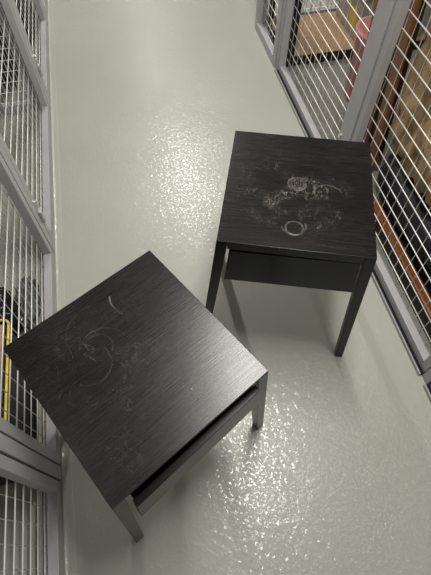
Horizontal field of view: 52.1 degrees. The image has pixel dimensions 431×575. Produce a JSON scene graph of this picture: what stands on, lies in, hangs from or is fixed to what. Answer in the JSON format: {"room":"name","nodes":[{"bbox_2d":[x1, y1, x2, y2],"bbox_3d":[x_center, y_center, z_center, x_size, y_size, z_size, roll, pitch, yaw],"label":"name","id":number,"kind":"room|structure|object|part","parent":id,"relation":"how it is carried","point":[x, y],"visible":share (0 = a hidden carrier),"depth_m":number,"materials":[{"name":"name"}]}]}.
{"room":"storage unit corridor","nodes":[
{"label":"storage unit corridor","id":0,"kind":"room"},
{"bbox_2d":[0,0,430,574],"bbox_3d":[-0.426,-0.946,2.306,4.500,0.060,11.900,-10,59,-6],"label":"floor","id":1,"kind":"structure","parent":0,"point":[153,96],"depth_m":1.64,"materials":[{"name":"paint"}]},
{"bbox_2d":[0,20,18,86],"bbox_3d":[-1.319,-1.282,2.148,0.607,0.562,0.428,-10,59,-6],"label":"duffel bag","id":2,"kind":"object","parent":1,"relation":"on","point":[5,45],"visible":0.23,"depth_m":2.22,"materials":[{"name":"black fabric"}]},
{"bbox_2d":[0,287,21,335],"bbox_3d":[-0.860,0.117,1.523,0.361,0.178,0.285,-10,59,-6],"label":"bag","id":3,"kind":"object","parent":1,"relation":"on","point":[7,296],"visible":0.52,"depth_m":1.53,"materials":[{"name":"black"}]},
{"bbox_2d":[0,319,36,484],"bbox_3d":[-0.745,0.373,1.293,0.381,0.304,0.418,-10,59,-6],"label":"storage tote","id":4,"kind":"object","parent":1,"relation":"on","point":[5,378],"visible":0.38,"depth_m":1.27,"materials":[{"name":"black plastic"}]},
{"bbox_2d":[0,325,2,376],"bbox_3d":[-0.741,0.297,1.169,0.335,0.004,0.380,-10,59,-6],"label":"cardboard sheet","id":5,"kind":"object","parent":4,"relation":"on","point":[1,326],"visible":0.33,"depth_m":1.25,"materials":[{"name":"brown cardboard"}]},
{"bbox_2d":[0,2,40,114],"bbox_3d":[-1.738,-1.314,1.257,1.742,2.120,0.037,-10,59,-6],"label":"partition panel","id":6,"kind":"object","parent":1,"relation":"on","point":[1,12],"visible":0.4,"depth_m":2.10,"materials":[{"name":"silver metal"}]},
{"bbox_3d":[-1.736,-0.777,2.148,1.682,0.040,0.030,-10,59,-6],"label":"rail","id":7,"kind":"part","parent":6,"relation":"part of","materials":[{"name":"grey metal"}]},
{"bbox_2d":[15,0,34,37],"bbox_3d":[-1.282,-1.641,2.286,0.480,0.698,0.240,-10,59,-6],"label":"suitcase","id":8,"kind":"object","parent":1,"relation":"on","point":[15,0],"visible":0.22,"depth_m":2.45,"materials":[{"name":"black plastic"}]},
{"bbox_2d":[0,142,53,251],"bbox_3d":[-0.670,-0.725,0.847,0.031,2.206,0.040,-10,59,-6],"label":"post","id":9,"kind":"object","parent":1,"relation":"on","point":[3,153],"visible":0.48,"depth_m":1.51,"materials":[{"name":"grey metal"}]},
{"bbox_2d":[0,0,53,241],"bbox_3d":[-0.763,-1.089,1.113,0.051,2.110,0.872,-10,59,-6],"label":"mesh panel","id":10,"kind":"object","parent":9,"relation":"attached to","point":[46,215],"visible":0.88,"depth_m":1.87,"materials":[{"name":"silver metal"}]},
{"bbox_3d":[-0.656,-0.282,1.653,0.012,0.026,0.028,-10,59,-6],"label":"hinge plate","id":11,"kind":"part","parent":10,"relation":"part of","materials":[{"name":"grey metal"}]},
{"bbox_3d":[-0.656,-0.267,1.678,0.012,0.026,0.028,-10,59,-6],"label":"hinge plate","id":12,"kind":"part","parent":10,"relation":"part of","materials":[{"name":"grey metal"}]},
{"bbox_3d":[-0.765,-0.552,1.999,0.030,0.038,0.808,-10,59,-6],"label":"rail","id":13,"kind":"part","parent":10,"relation":"part of","materials":[{"name":"grey metal"}]},
{"bbox_2d":[14,274,40,328],"bbox_3d":[-0.697,0.048,1.627,0.092,0.071,0.234,-10,59,-6],"label":"film","id":14,"kind":"object","parent":1,"relation":"on","point":[28,285],"visible":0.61,"depth_m":1.60,"materials":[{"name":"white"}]},
{"bbox_2d":[9,0,49,107],"bbox_3d":[-0.864,-1.500,1.318,0.031,2.206,0.053,-10,59,-6],"label":"post","id":15,"kind":"object","parent":1,"relation":"on","point":[11,1],"visible":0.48,"depth_m":2.01,"materials":[{"name":"grey metal"}]},
{"bbox_2d":[13,0,48,97],"bbox_3d":[-0.945,-1.817,1.555,0.051,2.110,0.748,-10,59,-6],"label":"mesh panel","id":16,"kind":"object","parent":15,"relation":"attached to","point":[43,69],"visible":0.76,"depth_m":2.38,"materials":[{"name":"silver metal"}]},
{"bbox_3d":[-0.947,-1.281,2.442,0.030,0.038,0.684,-10,59,-6],"label":"rail","id":17,"kind":"part","parent":16,"relation":"part of","materials":[{"name":"grey metal"}]},
{"bbox_2d":[0,433,60,480],"bbox_3d":[-0.489,0.000,0.407,0.031,2.206,0.037,-10,59,-6],"label":"post","id":18,"kind":"object","parent":1,"relation":"on","point":[9,448],"visible":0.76,"depth_m":1.11,"materials":[{"name":"grey metal"}]},
{"bbox_2d":[0,154,59,464],"bbox_3d":[-0.583,-0.341,0.659,0.037,2.110,0.817,-10,59,-6],"label":"mesh panel","id":19,"kind":"object","parent":18,"relation":"attached to","point":[51,452],"visible":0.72,"depth_m":1.38,"materials":[{"name":"silver metal"}]},
{"bbox_3d":[-0.578,0.196,1.545,0.030,0.038,0.757,-10,59,-6],"label":"rail","id":20,"kind":"part","parent":19,"relation":"part of","materials":[{"name":"grey metal"}]},
{"bbox_2d":[0,454,62,574],"bbox_3d":[-0.383,0.432,0.189,0.051,2.110,0.937,-10,59,-6],"label":"mesh panel","id":21,"kind":"object","parent":18,"relation":"attached to","point":[13,470],"visible":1,"depth_m":1.17,"materials":[{"name":"silver metal"}]},
{"bbox_3d":[-0.385,0.969,1.075,0.030,0.038,0.873,-10,59,-6],"label":"rail","id":22,"kind":"part","parent":21,"relation":"part of","materials":[{"name":"grey metal"}]},
{"bbox_2d":[40,0,47,24],"bbox_3d":[-1.034,-2.181,1.732,0.031,2.206,0.060,-10,59,-6],"label":"post","id":23,"kind":"object","parent":1,"relation":"on","point":[40,0],"visible":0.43,"depth_m":2.62,"materials":[{"name":"grey metal"}]},
{"bbox_2d":[42,0,46,14],"bbox_3d":[-1.132,-2.565,2.009,0.051,2.110,0.899,-10,59,-6],"label":"mesh panel","id":24,"kind":"object","parent":23,"relation":"attached to","point":[43,1],"visible":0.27,"depth_m":2.70,"materials":[{"name":"silver metal"}]},
{"bbox_3d":[-1.134,-2.029,2.896,0.030,0.038,0.835,-10,59,-6],"label":"rail","id":25,"kind":"part","parent":24,"relation":"part of","materials":[{"name":"grey metal"}]},
{"bbox_2d":[47,0,76,574],"bbox_3d":[-0.756,-0.640,2.083,0.036,0.004,6.300,-10,59,-6],"label":"trim","id":26,"kind":"structure","parent":1,"relation":"on","point":[68,513],"depth_m":1.74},
{"bbox_2d":[3,250,267,542],"bbox_3d":[-0.164,0.308,1.165,0.504,0.590,0.424,-37,65,-20],"label":"side table","id":27,"kind":"object","parent":1,"relation":"on","point":[137,376],"visible":1,"depth_m":0.90,"materials":[{"name":"black wood"}]},
{"bbox_3d":[-0.201,0.543,1.026,0.087,0.584,0.027,-37,65,-20],"label":"leg","id":28,"kind":"part","parent":27,"relation":"part of","materials":[{"name":"black wood"}]},
{"bbox_3d":[-0.030,0.338,0.931,0.351,0.119,0.016,-38,66,-21],"label":"drawer","id":29,"kind":"part","parent":27,"relation":"part of","materials":[{"name":"black wood"}]},
{"bbox_3d":[0.112,0.307,1.168,0.087,0.584,0.027,-37,65,-20],"label":"leg","id":30,"kind":"part","parent":27,"relation":"part of","materials":[{"name":"black wood"}]},
{"bbox_2d":[255,0,282,66],"bbox_3d":[0.293,-1.936,1.630,0.037,2.120,0.401,-10,59,-6],"label":"mesh screen","id":31,"kind":"object","parent":1,"relation":"on","point":[271,50],"visible":0.7,"depth_m":2.47,"materials":[{"name":"silver metal"}]},
{"bbox_3d":[0.292,-1.398,2.516,0.030,0.048,0.341,-10,59,-6],"label":"rail","id":32,"kind":"part","parent":31,"relation":"part of","materials":[{"name":"grey metal"}]},
{"bbox_2d":[275,0,286,69],"bbox_3d":[0.346,-1.776,1.483,0.034,2.206,0.030,-10,59,-6],"label":"post","id":33,"kind":"object","parent":1,"relation":"on","point":[284,1],"visible":0.44,"depth_m":2.25,"materials":[{"name":"grey metal"}]},
{"bbox_2d":[205,131,376,356],"bbox_3d":[0.222,-0.110,1.417,0.504,0.590,0.406,7,59,4],"label":"side table","id":34,"kind":"object","parent":1,"relation":"on","point":[297,211],"visible":0.97,"depth_m":1.15,"materials":[{"name":"black wood"}]},
{"bbox_3d":[-0.011,0.028,1.338,0.087,0.584,0.027,7,59,4],"label":"leg","id":35,"kind":"part","parent":34,"relation":"part of","materials":[{"name":"black wood"}]},
{"bbox_3d":[0.198,-0.046,1.154,0.351,0.141,0.016,7,59,4],"label":"drawer","id":36,"kind":"part","parent":34,"relation":"part of","materials":[{"name":"black wood"}]},
{"bbox_3d":[0.195,-0.095,1.085,0.333,0.025,0.029,7,59,4],"label":"rail","id":37,"kind":"part","parent":34,"relation":"part of","materials":[{"name":"black wood"}]},
{"bbox_3d":[0.402,0.077,1.307,0.087,0.584,0.027,7,59,4],"label":"leg","id":38,"kind":"part","parent":34,"relation":"part of","materials":[{"name":"black wood"}]},
{"bbox_2d":[274,68,309,136],"bbox_3d":[0.434,-0.840,2.196,0.049,0.016,0.846,-10,59,-6],"label":"door sill","id":39,"kind":"structure","parent":1,"relation":"on","point":[277,73],"depth_m":2.25,"materials":[{"name":"grey metal"}]},
{"bbox_2d":[262,0,336,23],"bbox_3d":[0.939,-2.270,1.832,1.358,2.120,0.037,-10,59,-6],"label":"partition panel","id":40,"kind":"object","parent":1,"relation":"on","point":[334,7],"visible":0.27,"depth_m":2.65,"materials":[{"name":"silver metal"}]},
{"bbox_3d":[0.940,-1.734,2.723,1.298,0.040,0.030,-10,59,-6],"label":"rail","id":41,"kind":"part","parent":40,"relation":"part of","materials":[{"name":"grey metal"}]},
{"bbox_2d":[267,0,427,66],"bbox_3d":[0.758,-1.925,1.810,0.840,1.800,0.400,-10,59,-6],"label":"shelving unit","id":42,"kind":"object","parent":1,"relation":"on","point":[326,16],"visible":0.32,"depth_m":2.47,"materials":[{"name":"brown wood"}]},
{"bbox_3d":[0.759,-1.485,2.537,0.830,0.009,0.390,-10,59,-6],"label":"shelf","id":43,"kind":"part","parent":42,"relation":"part of","materials":[{"name":"brown wood"}]},
{"bbox_2d":[336,0,430,40],"bbox_3d":[0.927,-1.588,2.435,0.457,0.272,0.380,-10,59,-6],"label":"storage box","id":44,"kind":"object","parent":42,"relation":"on","point":[427,12],"visible":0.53,"depth_m":2.40,"materials":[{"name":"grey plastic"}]},
{"bbox_2d":[344,15,371,101],"bbox_3d":[0.757,-1.086,2.148,0.239,0.350,0.239,-10,59,-6],"label":"bin","id":45,"kind":"object","parent":1,"relation":"on","point":[361,29],"visible":0.29,"depth_m":2.08,"materials":[{"name":"pink plastic"}]},
{"bbox_2d":[342,0,396,140],"bbox_3d":[0.532,-1.031,1.031,0.034,2.206,0.056,-10,59,-6],"label":"post","id":46,"kind":"object","parent":1,"relation":"on","point":[388,6],"visible":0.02,"depth_m":1.48,"materials":[{"name":"grey metal"}]},
{"bbox_2d":[278,0,383,139],"bbox_3d":[0.437,-1.387,1.291,0.050,2.110,0.840,-10,59,-6],"label":"mesh panel","id":47,"kind":"object","parent":46,"relation":"attached to","point":[305,116],"visible":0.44,"depth_m":1.98,"materials":[{"name":"silver metal"}]},
{"bbox_3d":[0.441,-0.852,2.178,0.029,0.038,0.776,-10,59,-6],"label":"rail","id":48,"kind":"part","parent":47,"relation":"part of","materials":[{"name":"grey metal"}]},
{"bbox_2d":[362,0,427,165],"bbox_3d":[0.674,-0.880,1.780,0.040,0.755,0.393,-10,59,-6],"label":"headboard","id":49,"kind":"object","parent":1,"relation":"on","point":[418,4],"visible":0.36,"depth_m":1.71,"materials":[{"name":"brown wood"}]},
{"bbox_3d":[0.688,-0.665,2.037,0.034,0.050,0.285,-10,50,-6],"label":"foot rail","id":50,"kind":"part","parent":49,"relation":"part of","materials":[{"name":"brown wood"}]},
{"bbox_2d":[371,269,425,375],"bbox_3d":[0.626,-0.072,1.729,0.049,0.016,0.876,-10,59,-6],"label":"door sill","id":51,"kind":"structure","parent":1,"relation":"on","point":[416,365],"depth_m":1.60,"materials":[{"name":"grey metal"}]},
{"bbox_2d":[373,196,430,343],"bbox_3d":[0.769,0.126,1.568,0.039,0.085,1.160,-10,59,-6],"label":"board","id":52,"kind":"object","parent":1,"relation":"on","point":[398,250],"visible":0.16,"depth_m":1.66,"materials":[{"name":"brown wood"}]},
{"bbox_2d":[378,152,430,295],"bbox_3d":[0.957,-0.170,1.667,0.447,0.223,0.975,-10,59,-6],"label":"bag","id":53,"kind":"object","parent":1,"relation":"on","point":[408,188],"visible":0.48,"depth_m":1.69,"materials":[{"name":"black fabric"}]},
{"bbox_2d":[388,26,430,207],"bbox_3d":[0.942,-0.571,1.325,0.462,0.774,0.763,-10,59,-6],"label":"fabric bundle","id":54,"kind":"object","parent":53,"relation":"on","point":[420,113],"visible":0.81,"depth_m":1.55,"materials":[{"name":"brown fabric"}]},
{"bbox_2d":[422,368,430,384],"bbox_3d":[0.725,-0.259,0.562,0.034,2.206,0.033,-10,59,-6],"label":"post","id":55,"kind":"object","parent":1,"relation":"on","point":[426,376],"visible":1,"depth_m":1.48,"materials":[{"name":"grey metal"}]},
{"bbox_2d":[351,0,430,372],"bbox_3d":[0.629,-0.618,0.824,0.050,2.110,0.872,-10,59,-6],"label":"mesh panel","id":56,"kind":"object","parent":55,"relation":"attached to","point":[401,8],"visible":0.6,"depth_m":1.50,"materials":[{"name":"silver metal"}]},
{"bbox_3d":[0.634,-0.083,1.711,0.029,0.038,0.808,-10,59,-6],"label":"rail","id":57,"kind":"part","parent":56,"relation":"part of","materials":[{"name":"grey metal"}]},
{"bbox_2d":[423,384,430,402],"bbox_3d":[0.822,0.714,1.252,0.049,0.016,0.933,-10,59,-6],"label":"door sill","id":58,"kind":"structure","parent":1,"relation":"on","point":[427,388],"depth_m":1.48,"materials":[{"name":"grey metal"}]}
]}

